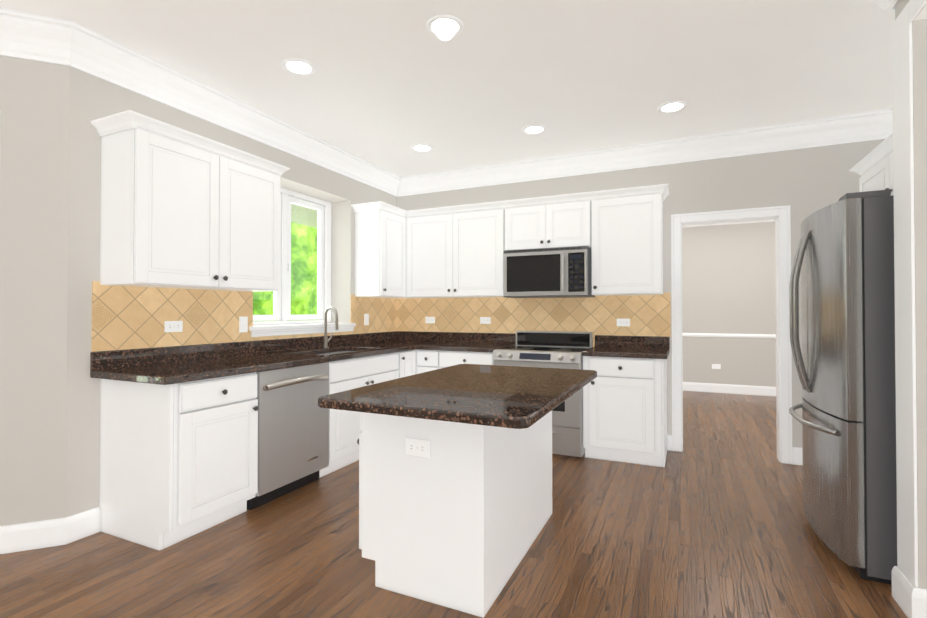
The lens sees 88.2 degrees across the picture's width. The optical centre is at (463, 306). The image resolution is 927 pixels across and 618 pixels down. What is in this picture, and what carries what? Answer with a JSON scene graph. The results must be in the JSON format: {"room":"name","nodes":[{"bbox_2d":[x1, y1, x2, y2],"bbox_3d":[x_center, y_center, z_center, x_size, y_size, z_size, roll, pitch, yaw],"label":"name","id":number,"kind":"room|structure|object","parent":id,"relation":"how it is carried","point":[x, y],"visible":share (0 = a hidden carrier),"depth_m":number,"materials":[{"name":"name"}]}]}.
{"room":"kitchen","nodes":[
{"label":"kitchen","id":0,"kind":"room"},
{"bbox_2d":[0,56,69,525],"bbox_3d":[-3.221,-0.107,2.207,2.300,2.743,0.150,0,-1,-22],"label":"wall","id":1,"kind":"structure","parent":0,"point":[34,146],"depth_m":2.52,"materials":[{"name":"beige paint"}]},
{"bbox_2d":[0,507,100,553],"bbox_3d":[-3.154,1.195,2.189,1.584,0.138,1.855,0,-1,25],"label":"baseboard","id":2,"kind":"structure","parent":1,"relation":"attached to","point":[61,531],"depth_m":2.52,"materials":[{"name":"white paint"}]},
{"bbox_2d":[65,67,396,517],"bbox_3d":[-1.605,-0.085,4.177,0.400,2.743,3.354,0,-1,25],"label":"wall","id":3,"kind":"structure","parent":0,"point":[91,97],"depth_m":2.68,"materials":[{"name":"beige paint"}]},
{"bbox_2d":[90,110,289,291],"bbox_3d":[-1.686,-0.572,3.105,0.357,0.914,1.130,0,-1,25],"label":"upper cabinet","id":4,"kind":"object","parent":3,"relation":"attached to","point":[180,208],"visible":1,"depth_m":2.83,"materials":[{"name":"white paint"}]},
{"bbox_2d":[91,281,398,351],"bbox_3d":[-1.420,0.073,4.087,0.009,0.395,3.118,0,-1,25],"label":"tile backsplash","id":5,"kind":"structure","parent":3,"relation":"attached to","point":[128,317],"depth_m":3.15,"materials":[{"name":"tile"}]},
{"bbox_2d":[164,321,182,331],"bbox_3d":[-1.871,0.132,3.091,0.008,0.072,0.118,0,-1,25],"label":"electrical outlet","id":6,"kind":"object","parent":5,"relation":"attached to","point":[173,326],"visible":1,"depth_m":3.09,"materials":[{"name":"white plastic"}]},
{"bbox_2d":[239,317,247,332],"bbox_3d":[-1.645,0.137,3.579,0.008,0.118,0.072,0,-1,25],"label":"outlet","id":7,"kind":"object","parent":5,"relation":"attached to","point":[243,324],"visible":1,"depth_m":3.57,"materials":[{"name":"white plastic"}]},
{"bbox_2d":[364,314,368,324],"bbox_3d":[-1.004,0.138,4.964,0.008,0.118,0.072,0,-1,25],"label":"electrical outlet","id":8,"kind":"object","parent":5,"relation":"attached to","point":[366,319],"visible":1,"depth_m":4.96,"materials":[{"name":"white plastic"}]},
{"bbox_2d":[249,187,355,336],"bbox_3d":[-1.493,-0.407,4.267,0.350,1.299,1.257,0,-1,25],"label":"window","id":9,"kind":"structure","parent":3,"relation":"in","point":[281,305],"depth_m":4.37,"materials":[{"name":"white paint"}]},
{"bbox_2d":[351,201,390,297],"bbox_3d":[-0.776,-0.550,5.084,0.342,0.914,0.779,0,-1,25],"label":"upper cabinet","id":10,"kind":"object","parent":3,"relation":"attached to","point":[368,241],"depth_m":4.73,"materials":[{"name":"white paint"}]},
{"bbox_2d":[0,0,894,227],"bbox_3d":[-0.213,-1.495,3.391,9.200,0.060,11.000,0,-1,25],"label":"ceiling","id":11,"kind":"structure","parent":0,"point":[387,85],"depth_m":2.91,"materials":[{"name":"paint"}]},
{"bbox_2d":[282,58,315,75],"bbox_3d":[-1.011,-1.465,2.939,0.198,0.009,0.198,0,-1,25],"label":"recessed light","id":12,"kind":"object","parent":11,"relation":"in","point":[295,66],"visible":1,"depth_m":2.93,"materials":[{"name":"white paint"}]},
{"bbox_2d":[412,144,432,151],"bbox_3d":[-0.377,-1.449,4.392,0.198,0.009,0.198,0,-1,25],"label":"recessed light","id":13,"kind":"object","parent":11,"relation":"in","point":[422,147],"visible":1,"depth_m":4.38,"materials":[{"name":"white paint"}]},
{"bbox_2d":[426,15,463,37],"bbox_3d":[-0.097,-1.470,2.522,0.198,0.009,0.198,0,-1,25],"label":"recessed light","id":14,"kind":"object","parent":11,"relation":"in","point":[445,26],"visible":1,"depth_m":2.52,"materials":[{"name":"white paint"}]},
{"bbox_2d":[522,125,545,134],"bbox_3d":[0.584,-1.454,3.950,0.198,0.009,0.198,0,-1,25],"label":"recessed light","id":15,"kind":"object","parent":11,"relation":"in","point":[534,129],"visible":1,"depth_m":3.94,"materials":[{"name":"white paint"}]},
{"bbox_2d":[658,101,686,112],"bbox_3d":[1.532,-1.459,3.514,0.198,0.009,0.198,0,-1,25],"label":"recessed light","id":16,"kind":"object","parent":11,"relation":"in","point":[672,106],"visible":1,"depth_m":3.50,"materials":[{"name":"white paint"}]},
{"bbox_2d":[0,391,907,617],"bbox_3d":[-0.213,1.308,3.359,9.200,0.060,11.000,0,-1,25],"label":"floor","id":17,"kind":"structure","parent":0,"point":[710,521],"depth_m":2.39,"materials":[{"name":"brown wood"}]},
{"bbox_2d":[99,372,257,550],"bbox_3d":[-1.645,0.837,2.815,0.658,0.870,0.544,0,-1,25],"label":"base cabinet","id":18,"kind":"object","parent":17,"relation":"on","point":[178,462],"visible":0.88,"depth_m":2.60,"materials":[{"name":"white paint"}]},
{"bbox_2d":[90,331,417,384],"bbox_3d":[-1.126,0.342,3.944,0.660,0.144,3.124,0,-1,25],"label":"countertop","id":19,"kind":"structure","parent":18,"relation":"on","point":[170,365],"depth_m":3.21,"materials":[{"name":"brown stone"}]},
{"bbox_2d":[322,306,338,347],"bbox_3d":[-1.178,0.190,4.298,0.173,0.376,0.111,0,-1,25],"label":"faucet","id":20,"kind":"object","parent":19,"relation":"on","point":[326,340],"visible":1,"depth_m":4.28,"materials":[{"name":"silver metal"}]},
{"bbox_2d":[316,351,356,354],"bbox_3d":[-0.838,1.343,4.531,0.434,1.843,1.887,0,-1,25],"label":"undermount sink","id":21,"kind":"object","parent":19,"relation":"in","point":[336,353],"visible":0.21,"depth_m":4.36,"materials":[{"name":"silver metal"}]},
{"bbox_2d":[247,362,328,509],"bbox_3d":[-1.358,0.842,3.336,0.686,0.863,0.634,0,-1,25],"label":"dishwasher","id":22,"kind":"object","parent":17,"relation":"on","point":[293,435],"visible":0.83,"depth_m":3.17,"materials":[{"name":"grey metal"}]},
{"bbox_2d":[319,351,398,477],"bbox_3d":[-1.060,0.851,4.078,0.658,0.870,0.956,0,-1,25],"label":"base cabinet","id":23,"kind":"object","parent":17,"relation":"on","point":[346,375],"visible":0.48,"depth_m":3.75,"materials":[{"name":"white paint"}]},
{"bbox_2d":[397,350,424,377],"bbox_3d":[-0.775,0.857,4.655,0.692,0.870,0.327,0,-1,25],"label":"base cabinet","id":24,"kind":"object","parent":17,"relation":"on","point":[412,362],"depth_m":4.59,"materials":[{"name":"white paint"}]},
{"bbox_2d":[425,350,428,371],"bbox_3d":[-0.614,0.862,5.075,0.630,0.870,0.628,0,-1,25],"label":"base cabinet","id":25,"kind":"object","parent":17,"relation":"on","point":[426,351],"depth_m":4.61,"materials":[{"name":"white paint"}]},
{"bbox_2d":[418,332,515,351],"bbox_3d":[0.047,0.351,4.762,0.782,0.144,0.654,0,-1,25],"label":"countertop","id":26,"kind":"structure","parent":25,"relation":"on","point":[444,341],"depth_m":4.95,"materials":[{"name":"brown stone"}]},
{"bbox_2d":[357,411,551,617],"bbox_3d":[0.017,0.844,2.578,0.654,0.850,1.104,0,-1,25],"label":"kitchen island","id":27,"kind":"object","parent":17,"relation":"on","point":[459,518],"visible":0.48,"depth_m":2.08,"materials":[{"name":"white paint"}]},
{"bbox_2d":[405,438,429,457],"bbox_3d":[-0.199,0.612,2.068,0.118,0.072,0.008,0,-1,25],"label":"outlet","id":28,"kind":"object","parent":27,"relation":"attached to","point":[417,447],"visible":1,"depth_m":2.06,"materials":[{"name":"white plastic"}]},
{"bbox_2d":[318,364,596,428],"bbox_3d":[0.096,0.396,2.394,0.900,0.039,1.420,0,-1,25],"label":"island countertop","id":29,"kind":"structure","parent":27,"relation":"on","point":[516,397],"depth_m":2.02,"materials":[{"name":"brown stone"}]},
{"bbox_2d":[429,350,492,370],"bbox_3d":[0.117,0.858,4.736,0.630,0.870,0.630,0,-1,25],"label":"base cabinet","id":30,"kind":"object","parent":17,"relation":"on","point":[438,359],"depth_m":4.48,"materials":[{"name":"white paint"}]},
{"bbox_2d":[492,331,592,457],"bbox_3d":[0.739,0.767,4.384,0.776,1.045,0.726,0,-1,25],"label":"range","id":31,"kind":"object","parent":17,"relation":"on","point":[554,349],"visible":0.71,"depth_m":4.08,"materials":[{"name":"silver metal"}]},
{"bbox_2d":[583,356,666,466],"bbox_3d":[1.402,0.851,4.125,0.628,0.870,0.658,0,-1,25],"label":"base cabinet","id":32,"kind":"object","parent":17,"relation":"on","point":[624,409],"visible":0.83,"depth_m":3.85,"materials":[{"name":"white paint"}]},
{"bbox_2d":[582,335,669,358],"bbox_3d":[1.415,0.344,4.133,0.654,0.144,0.647,0,-1,25],"label":"countertop","id":33,"kind":"structure","parent":32,"relation":"on","point":[652,347],"depth_m":4.28,"materials":[{"name":"brown stone"}]},
{"bbox_2d":[789,190,896,583],"bbox_3d":[2.282,0.371,2.487,0.961,1.793,0.905,0,-1,25],"label":"refrigerator","id":34,"kind":"object","parent":17,"relation":"on","point":[843,263],"visible":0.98,"depth_m":2.22,"materials":[{"name":"grey metal"}]},
{"bbox_2d":[397,139,884,447],"bbox_3d":[1.198,-0.079,4.661,5.080,2.743,0.120,0,-1,25],"label":"wall","id":35,"kind":"structure","parent":0,"point":[804,183],"depth_m":4.11,"materials":[{"name":"beige paint"}]},
{"bbox_2d":[383,202,502,297],"bbox_3d":[-0.156,-0.553,4.797,1.147,0.914,0.779,0,-1,25],"label":"upper cabinet","id":36,"kind":"object","parent":35,"relation":"attached to","point":[456,251],"depth_m":4.88,"materials":[{"name":"white paint"}]},
{"bbox_2d":[399,293,670,346],"bbox_3d":[0.555,0.150,4.886,2.863,0.530,0.009,0,-1,25],"label":"tile backsplash","id":37,"kind":"structure","parent":35,"relation":"attached to","point":[649,315],"depth_m":4.77,"materials":[{"name":"tile"}]},
{"bbox_2d":[425,317,434,322],"bbox_3d":[-0.370,0.154,5.304,0.118,0.072,0.008,0,-1,25],"label":"electrical outlet","id":38,"kind":"object","parent":37,"relation":"attached to","point":[429,319],"visible":1,"depth_m":5.30,"materials":[{"name":"white plastic"}]},
{"bbox_2d":[480,317,490,323],"bbox_3d":[0.230,0.151,5.026,0.118,0.072,0.008,0,-1,25],"label":"electrical outlet","id":39,"kind":"object","parent":37,"relation":"attached to","point":[485,320],"visible":1,"depth_m":5.02,"materials":[{"name":"white plastic"}]},
{"bbox_2d":[617,319,629,325],"bbox_3d":[1.485,0.152,4.445,0.118,0.072,0.008,0,-1,25],"label":"electrical outlet","id":40,"kind":"object","parent":37,"relation":"attached to","point":[623,322],"visible":1,"depth_m":4.44,"materials":[{"name":"white plastic"}]},
{"bbox_2d":[487,192,590,295],"bbox_3d":[0.737,-0.558,4.383,0.959,0.914,0.779,0,-1,25],"label":"upper cabinet","id":41,"kind":"object","parent":35,"relation":"attached to","point":[555,221],"depth_m":4.50,"materials":[{"name":"white paint"}]},
{"bbox_2d":[503,246,594,297],"bbox_3d":[0.804,-0.305,4.523,0.780,0.443,0.459,0,-1,25],"label":"microwave","id":42,"kind":"object","parent":41,"relation":"attached to","point":[562,272],"visible":1,"depth_m":4.35,"materials":[{"name":"grey metal"}]},
{"bbox_2d":[591,184,662,295],"bbox_3d":[1.374,-0.561,4.088,0.583,0.914,0.779,0,-1,25],"label":"upper cabinet","id":43,"kind":"object","parent":35,"relation":"attached to","point":[627,223],"depth_m":4.14,"materials":[{"name":"white paint"}]},
{"bbox_2d":[671,205,791,463],"bbox_3d":[2.294,0.234,4.150,0.892,2.105,0.172,0,-1,25],"label":"door frame","id":44,"kind":"structure","parent":35,"relation":"attached to","point":[780,215],"depth_m":4.00,"materials":[{"name":"white paint"}]},
{"bbox_2d":[792,447,802,464],"bbox_3d":[3.002,1.213,3.737,0.726,0.138,0.015,0,-1,25],"label":"baseboard","id":45,"kind":"structure","parent":35,"relation":"attached to","point":[797,459],"depth_m":3.87,"materials":[{"name":"white paint"}]},
{"bbox_2d":[682,221,775,386],"bbox_3d":[3.727,-0.047,7.457,4.720,2.743,0.120,0,-1,25],"label":"wall","id":46,"kind":"structure","parent":0,"point":[728,278],"depth_m":7.22,"materials":[{"name":"beige paint"}]},
{"bbox_2d":[712,364,720,368],"bbox_3d":[3.863,0.923,7.312,0.118,0.072,0.008,0,-1,25],"label":"outlet","id":47,"kind":"object","parent":46,"relation":"attached to","point":[716,366],"visible":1,"depth_m":7.31,"materials":[{"name":"white plastic"}]},
{"bbox_2d":[682,333,775,338],"bbox_3d":[3.697,0.449,7.386,4.480,0.060,0.024,0,-1,25],"label":"trim","id":48,"kind":"structure","parent":46,"relation":"attached to","point":[729,335],"depth_m":7.23,"materials":[{"name":"white paint"}]},
{"bbox_2d":[683,382,775,396],"bbox_3d":[3.698,1.255,7.382,4.480,0.138,0.015,0,-1,25],"label":"baseboard","id":49,"kind":"structure","parent":46,"relation":"attached to","point":[687,386],"depth_m":7.22,"materials":[{"name":"white paint"}]},
{"bbox_2d":[895,0,926,589],"bbox_3d":[2.698,-0.114,1.606,1.870,2.743,0.175,0,-1,25],"label":"wall","id":50,"kind":"structure","parent":0,"point":[919,34],"depth_m":1.91,"materials":[{"name":"beige paint"}]},
{"bbox_2d":[891,566,906,605],"bbox_3d":[2.200,1.192,1.927,0.737,0.138,0.015,0,-1,25],"label":"baseboard","id":51,"kind":"structure","parent":50,"relation":"attached to","point":[896,573],"depth_m":2.04,"materials":[{"name":"white paint"}]},
{"bbox_2d":[900,578,926,617],"bbox_3d":[2.592,1.188,1.536,1.777,0.138,0.015,0,-1,25],"label":"baseboard","id":52,"kind":"structure","parent":50,"relation":"attached to","point":[909,598],"depth_m":1.90,"materials":[{"name":"white paint"}]},
{"bbox_2d":[913,3,926,20],"bbox_3d":[1.065,-1.342,-0.382,0.588,0.333,4.830,0,-1,25],"label":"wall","id":53,"kind":"structure","parent":0,"point":[922,14],"depth_m":1.89,"materials":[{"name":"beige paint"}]},
{"bbox_2d":[0,0,897,227],"bbox_3d":[0.300,-1.378,3.152,7.069,0.180,10.600,0,-1,25],"label":"crown molding","id":54,"kind":"structure","parent":53,"relation":"attached to","point":[37,38],"depth_m":3.78,"materials":[{"name":"white paint"}]},
{"bbox_2d":[892,0,926,587],"bbox_3d":[0.830,-0.080,-0.191,0.012,2.357,5.005,0,-1,25],"label":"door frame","id":55,"kind":"structure","parent":53,"relation":"attached to","point":[905,321],"depth_m":1.98,"materials":[{"name":"white paint"}]},
{"bbox_3d":[3.004,-0.102,2.660,0.120,2.743,1.995,0,-1,25],"label":"wall","id":56,"kind":"structure","parent":0,"visible":0},
{"bbox_2d":[850,133,893,195],"bbox_3d":[2.458,-0.698,2.371,0.624,0.299,0.989,0,-1,25],"label":"upper cabinet","id":57,"kind":"object","parent":56,"relation":"attached to","point":[873,168],"visible":0.33,"depth_m":2.60,"materials":[{"name":"white paint"}]},
{"label":"outside","id":58,"kind":"structure","parent":0,"visible":0},
{"bbox_2d":[253,223,316,321],"bbox_3d":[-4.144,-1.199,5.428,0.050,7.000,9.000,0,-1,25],"label":"trees","id":59,"kind":"object","parent":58,"point":[297,237],"depth_m":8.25,"materials":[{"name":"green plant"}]}
]}

